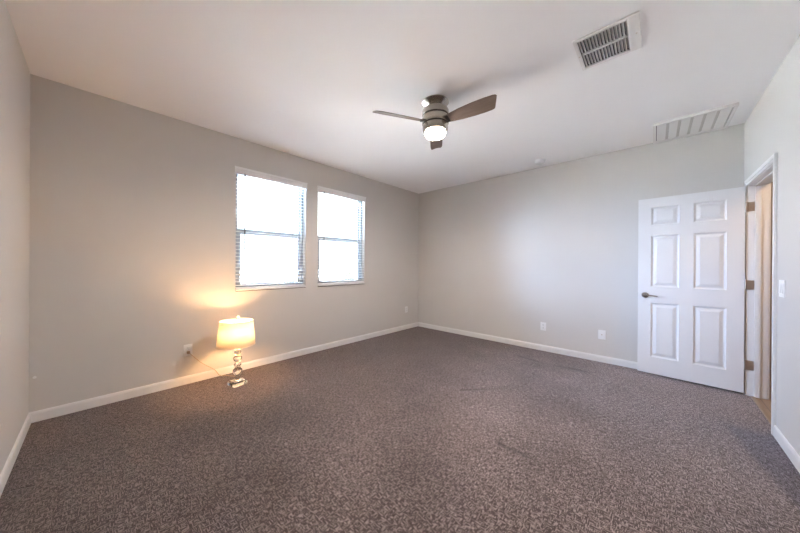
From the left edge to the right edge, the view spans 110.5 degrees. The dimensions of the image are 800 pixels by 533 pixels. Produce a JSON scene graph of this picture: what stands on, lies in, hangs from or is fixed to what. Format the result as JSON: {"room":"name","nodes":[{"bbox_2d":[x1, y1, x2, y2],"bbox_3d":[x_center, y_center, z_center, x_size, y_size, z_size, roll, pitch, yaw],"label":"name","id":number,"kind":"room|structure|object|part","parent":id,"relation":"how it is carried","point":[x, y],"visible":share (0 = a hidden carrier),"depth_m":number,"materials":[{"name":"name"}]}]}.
{"room":"empty bedroom","nodes":[
{"label":"empty bedroom","id":0,"kind":"room"},
{"bbox_2d":[0,0,29,473],"bbox_3d":[-1.383,-0.072,0.670,4.282,2.840,0.160,0,0,43],"label":"wall","id":1,"kind":"structure","parent":0,"point":[14,71],"depth_m":1.76,"materials":[{"name":"beige paint"}]},
{"bbox_2d":[0,413,30,496],"bbox_3d":[-1.332,1.207,0.735,4.282,0.083,0.013,0,0,43],"label":"baseboard","id":2,"kind":"structure","parent":1,"relation":"attached to","point":[6,470],"depth_m":1.74,"materials":[{"name":"white wood"}]},
{"bbox_2d":[29,74,418,412],"bbox_3d":[-1.322,-0.075,4.019,0.160,2.840,5.174,0,0,43],"label":"wall","id":3,"kind":"structure","parent":0,"point":[132,253],"depth_m":2.73,"materials":[{"name":"beige paint"}]},
{"bbox_2d":[183,344,191,356],"bbox_3d":[-2.226,0.889,2.917,0.008,0.120,0.076,0,0,43],"label":"wall outlet","id":4,"kind":"object","parent":3,"relation":"attached to","point":[188,347],"visible":1,"depth_m":2.91,"materials":[{"name":"white plastic"}]},
{"bbox_2d":[30,322,417,422],"bbox_3d":[-1.266,1.204,3.962,0.013,0.083,4.854,0,0,43],"label":"baseboard","id":5,"kind":"structure","parent":3,"relation":"attached to","point":[56,411],"depth_m":2.85,"materials":[{"name":"white wood"}]},
{"bbox_2d":[235,173,305,291],"bbox_3d":[-1.667,-0.426,3.614,0.167,1.462,0.885,0,0,43],"label":"window","id":6,"kind":"structure","parent":3,"relation":"in","point":[255,232],"depth_m":3.64,"materials":[{"name":"grey plastic"}]},
{"bbox_3d":[-1.712,-0.757,3.657,0.028,0.730,0.815,0,0,43],"label":"sash","id":7,"kind":"part","parent":6,"relation":"part of","materials":[{"name":"glass"}]},
{"bbox_3d":[-1.692,-0.089,3.636,0.028,0.705,0.815,0,0,43],"label":"sash","id":8,"kind":"part","parent":6,"relation":"part of","materials":[{"name":"glass"}]},
{"bbox_3d":[-1.643,0.290,3.589,0.092,0.018,0.883,0,0,43],"label":"sill","id":9,"kind":"part","parent":6,"relation":"part of","materials":[{"name":"white"}]},
{"bbox_2d":[235,166,307,288],"bbox_3d":[-1.633,-0.441,3.583,0.088,1.438,0.913,0,0,43],"label":"window blind","id":10,"kind":"object","parent":6,"relation":"attached to","point":[239,170],"visible":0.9,"depth_m":3.52,"materials":[{"name":"white plastic"}]},
{"bbox_3d":[-1.649,0.268,3.595,0.048,0.019,0.873,0,0,43],"label":"rail","id":11,"kind":"part","parent":10,"relation":"part of","materials":[{"name":"white plastic"}]},
{"bbox_2d":[318,192,364,286],"bbox_3d":[-0.941,-0.422,4.404,0.167,1.462,0.880,0,0,43],"label":"window","id":12,"kind":"structure","parent":3,"relation":"in","point":[360,202],"depth_m":4.58,"materials":[{"name":"grey plastic"}]},
{"bbox_3d":[-0.986,-0.753,4.446,0.028,0.730,0.810,0,0,43],"label":"sash","id":13,"kind":"part","parent":12,"relation":"part of","materials":[{"name":"glass"}]},
{"bbox_3d":[-0.967,-0.086,4.426,0.028,0.705,0.810,0,0,43],"label":"sash","id":14,"kind":"part","parent":12,"relation":"part of","materials":[{"name":"glass"}]},
{"bbox_2d":[317,186,365,284],"bbox_3d":[-0.908,-0.438,4.373,0.088,1.438,0.913,0,0,43],"label":"window blind","id":15,"kind":"object","parent":12,"relation":"attached to","point":[324,190],"visible":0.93,"depth_m":4.33,"materials":[{"name":"white plastic"}]},
{"bbox_3d":[-0.924,0.272,4.385,0.048,0.019,0.873,0,0,43],"label":"rail","id":16,"kind":"part","parent":15,"relation":"part of","materials":[{"name":"white plastic"}]},
{"bbox_3d":[-0.918,0.293,4.379,0.092,0.018,0.878,0,0,43],"label":"sill","id":17,"kind":"part","parent":12,"relation":"part of","materials":[{"name":"white"}]},
{"bbox_3d":[-0.975,-0.426,4.435,0.075,1.455,0.880,0,0,43],"label":"frame","id":18,"kind":"part","parent":12,"relation":"part of","materials":[{"name":"grey plastic"}]},
{"bbox_2d":[0,326,799,532],"bbox_3d":[1.283,1.312,2.480,5.773,0.100,6.122,0,0,43],"label":"floor","id":19,"kind":"structure","parent":0,"point":[417,429],"depth_m":1.85,"materials":[{"name":"carpet"}]},
{"bbox_2d":[187,316,254,387],"bbox_3d":[-1.865,0.886,2.966,0.659,0.714,0.358,0,0,18],"label":"table lamp","id":20,"kind":"object","parent":19,"relation":"on","point":[238,333],"visible":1,"depth_m":2.83,"materials":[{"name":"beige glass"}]},
{"bbox_3d":[-1.987,1.075,3.026,0.479,0.333,0.193,0,0,-8],"label":"cord","id":21,"kind":"part","parent":20,"relation":"part of","materials":[{"name":"beige plastic"}]},
{"bbox_3d":[-1.721,0.708,2.922,0.354,0.248,0.354,-1,-2,43],"label":"lamp shade","id":22,"kind":"part","parent":20,"relation":"part of","materials":[{"name":"beige fabric"}]},
{"bbox_3d":[-1.721,0.833,2.919,0.358,0.008,0.358,-1,-2,43],"label":"shade trim","id":23,"kind":"part","parent":20,"relation":"part of","materials":[{"name":"beige fabric"}]},
{"bbox_3d":[-1.720,0.585,2.925,0.310,0.008,0.310,-1,-2,43],"label":"shade trim","id":24,"kind":"part","parent":20,"relation":"part of","materials":[{"name":"beige fabric"}]},
{"bbox_2d":[4,0,799,193],"bbox_3d":[0.309,-1.559,2.527,4.567,0.150,5.174,0,0,43],"label":"ceiling","id":25,"kind":"structure","parent":0,"point":[307,79],"depth_m":2.08,"materials":[{"name":"white paint"}]},
{"bbox_2d":[373,94,496,149],"bbox_3d":[0.412,-1.319,2.451,0.914,0.325,0.992,0,0,43],"label":"ceiling fan","id":26,"kind":"object","parent":25,"relation":"hanging from","point":[436,117],"visible":1,"depth_m":2.42,"materials":[{"name":"silver metal"}]},
{"bbox_3d":[0.001,-1.301,2.414,0.469,0.012,0.133,0,21,-19],"label":"blade","id":27,"kind":"part","parent":26,"relation":"part of","materials":[{"name":"brown wood"}]},
{"bbox_3d":[0.320,-1.186,2.527,0.185,0.056,0.185,0,0,43],"label":"light globe","id":28,"kind":"part","parent":26,"relation":"part of","materials":[{"name":"white glass"}]},
{"bbox_3d":[0.371,-1.300,2.863,0.133,0.012,0.469,-21,-3,8],"label":"blade","id":29,"kind":"part","parent":26,"relation":"part of","materials":[{"name":"brown wood"}]},
{"bbox_3d":[0.589,-1.298,2.318,0.469,0.012,0.133,0,-21,39],"label":"blade","id":30,"kind":"part","parent":26,"relation":"part of","materials":[{"name":"brown wood"}]},
{"bbox_2d":[534,159,545,164],"bbox_3d":[1.966,-1.452,3.903,0.146,0.047,0.146,0,0,43],"label":"smoke detector","id":31,"kind":"object","parent":25,"relation":"attached to","point":[538,161],"visible":1,"depth_m":3.86,"materials":[{"name":"white plastic"}]},
{"bbox_2d":[573,10,641,70],"bbox_3d":[1.381,-1.540,1.848,0.336,0.154,0.356,0,0,43],"label":"ceiling vent","id":32,"kind":"object","parent":25,"relation":"in","point":[621,37],"visible":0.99,"depth_m":1.85,"materials":[{"name":"white metal"}]},
{"bbox_2d":[653,102,738,143],"bbox_3d":[3.024,-1.454,2.894,0.574,0.026,0.574,0,0,43],"label":"ceiling vent","id":33,"kind":"object","parent":25,"relation":"in","point":[718,118],"visible":1,"depth_m":2.85,"materials":[{"name":"white metal"}]},
{"bbox_2d":[418,123,743,361],"bbox_3d":[2.009,-0.055,4.363,4.282,2.840,0.160,0,0,43],"label":"wall","id":34,"kind":"structure","parent":0,"point":[555,245],"depth_m":4.00,"materials":[{"name":"beige paint"}]},
{"bbox_2d":[418,322,636,368],"bbox_3d":[1.943,1.223,4.300,4.282,0.083,0.013,0,0,43],"label":"baseboard","id":35,"kind":"structure","parent":34,"relation":"attached to","point":[620,362],"depth_m":4.14,"materials":[{"name":"white wood"}]},
{"bbox_2d":[540,322,545,330],"bbox_3d":[2.130,0.906,4.132,0.076,0.120,0.008,0,0,43],"label":"wall outlet","id":36,"kind":"object","parent":34,"relation":"attached to","point":[542,324],"visible":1,"depth_m":4.13,"materials":[{"name":"white plastic"}]},
{"bbox_2d":[598,330,605,339],"bbox_3d":[2.651,0.909,3.648,0.080,0.120,0.018,0,0,43],"label":"cable wall plate","id":37,"kind":"object","parent":34,"relation":"attached to","point":[601,333],"visible":1,"depth_m":3.65,"materials":[{"name":"white plastic"}]},
{"bbox_2d":[770,182,772,369],"bbox_3d":[3.752,0.028,1.917,1.386,2.700,3.620,0,0,43],"label":"wall","id":38,"kind":"structure","parent":0,"point":[771,182],"depth_m":3.41,"materials":[{"name":"paint"}]},
{"bbox_2d":[744,35,799,455],"bbox_3d":[1.936,-0.052,1.026,0.125,2.840,5.174,0,0,43],"label":"wall","id":39,"kind":"structure","parent":0,"point":[773,125],"depth_m":1.93,"materials":[{"name":"beige paint"}]},
{"bbox_2d":[637,187,754,392],"bbox_3d":[3.146,0.238,3.013,0.137,2.030,0.862,0,0,-43],"label":"door","id":40,"kind":"structure","parent":39,"relation":"in","point":[691,247],"depth_m":2.98,"materials":[{"name":"white paint"}]},
{"bbox_2d":[743,152,777,434],"bbox_3d":[3.174,0.217,2.375,0.159,2.117,0.950,0,0,43],"label":"door frame","id":41,"kind":"structure","parent":39,"relation":"attached to","point":[757,186],"depth_m":2.66,"materials":[{"name":"white wood"}]},
{"bbox_3d":[3.226,0.216,2.327,0.017,2.115,0.950,0,0,43],"label":"casing","id":42,"kind":"part","parent":41,"relation":"part of","materials":[{"name":"white wood"}]},
{"bbox_2d":[778,280,785,297],"bbox_3d":[2.715,0.164,1.976,0.011,0.122,0.118,0,0,43],"label":"light switch","id":43,"kind":"object","parent":39,"relation":"attached to","point":[782,283],"visible":1,"depth_m":1.95,"materials":[{"name":"white plastic"}]},
{"bbox_2d":[773,425,799,472],"bbox_3d":[1.515,1.224,0.679,0.013,0.083,3.782,0,0,43],"label":"baseboard","id":44,"kind":"structure","parent":39,"relation":"attached to","point":[780,438],"depth_m":1.86,"materials":[{"name":"white wood"}]},
{"label":"outside","id":45,"kind":"structure","parent":0,"visible":0},
{"bbox_2d":[240,269,354,281],"bbox_3d":[-27.473,1.335,32.020,76.227,0.250,130.000,0,0,43],"label":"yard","id":46,"kind":"structure","parent":45,"point":[322,271],"depth_m":40.50,"materials":[{"name":"white"}]},
{"bbox_2d":[240,277,268,282],"bbox_3d":[-7.136,0.931,13.229,1.772,0.854,1.734,0,0,43],"label":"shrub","id":47,"kind":"object","parent":46,"relation":"on","point":[245,278],"visible":0.21,"depth_m":13.12,"materials":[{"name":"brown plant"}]},
{"bbox_2d":[282,263,296,281],"bbox_3d":[-5.144,0.589,13.914,1.397,1.555,1.345,0,0,43],"label":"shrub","id":48,"kind":"object","parent":46,"relation":"on","point":[283,276],"visible":0.23,"depth_m":13.65,"materials":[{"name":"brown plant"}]},
{"bbox_2d":[340,262,356,278],"bbox_3d":[-2.371,0.601,14.271,1.409,1.563,1.390,0,0,43],"label":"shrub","id":49,"kind":"object","parent":46,"relation":"on","point":[343,269],"visible":0.36,"depth_m":13.98,"materials":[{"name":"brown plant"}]}
]}

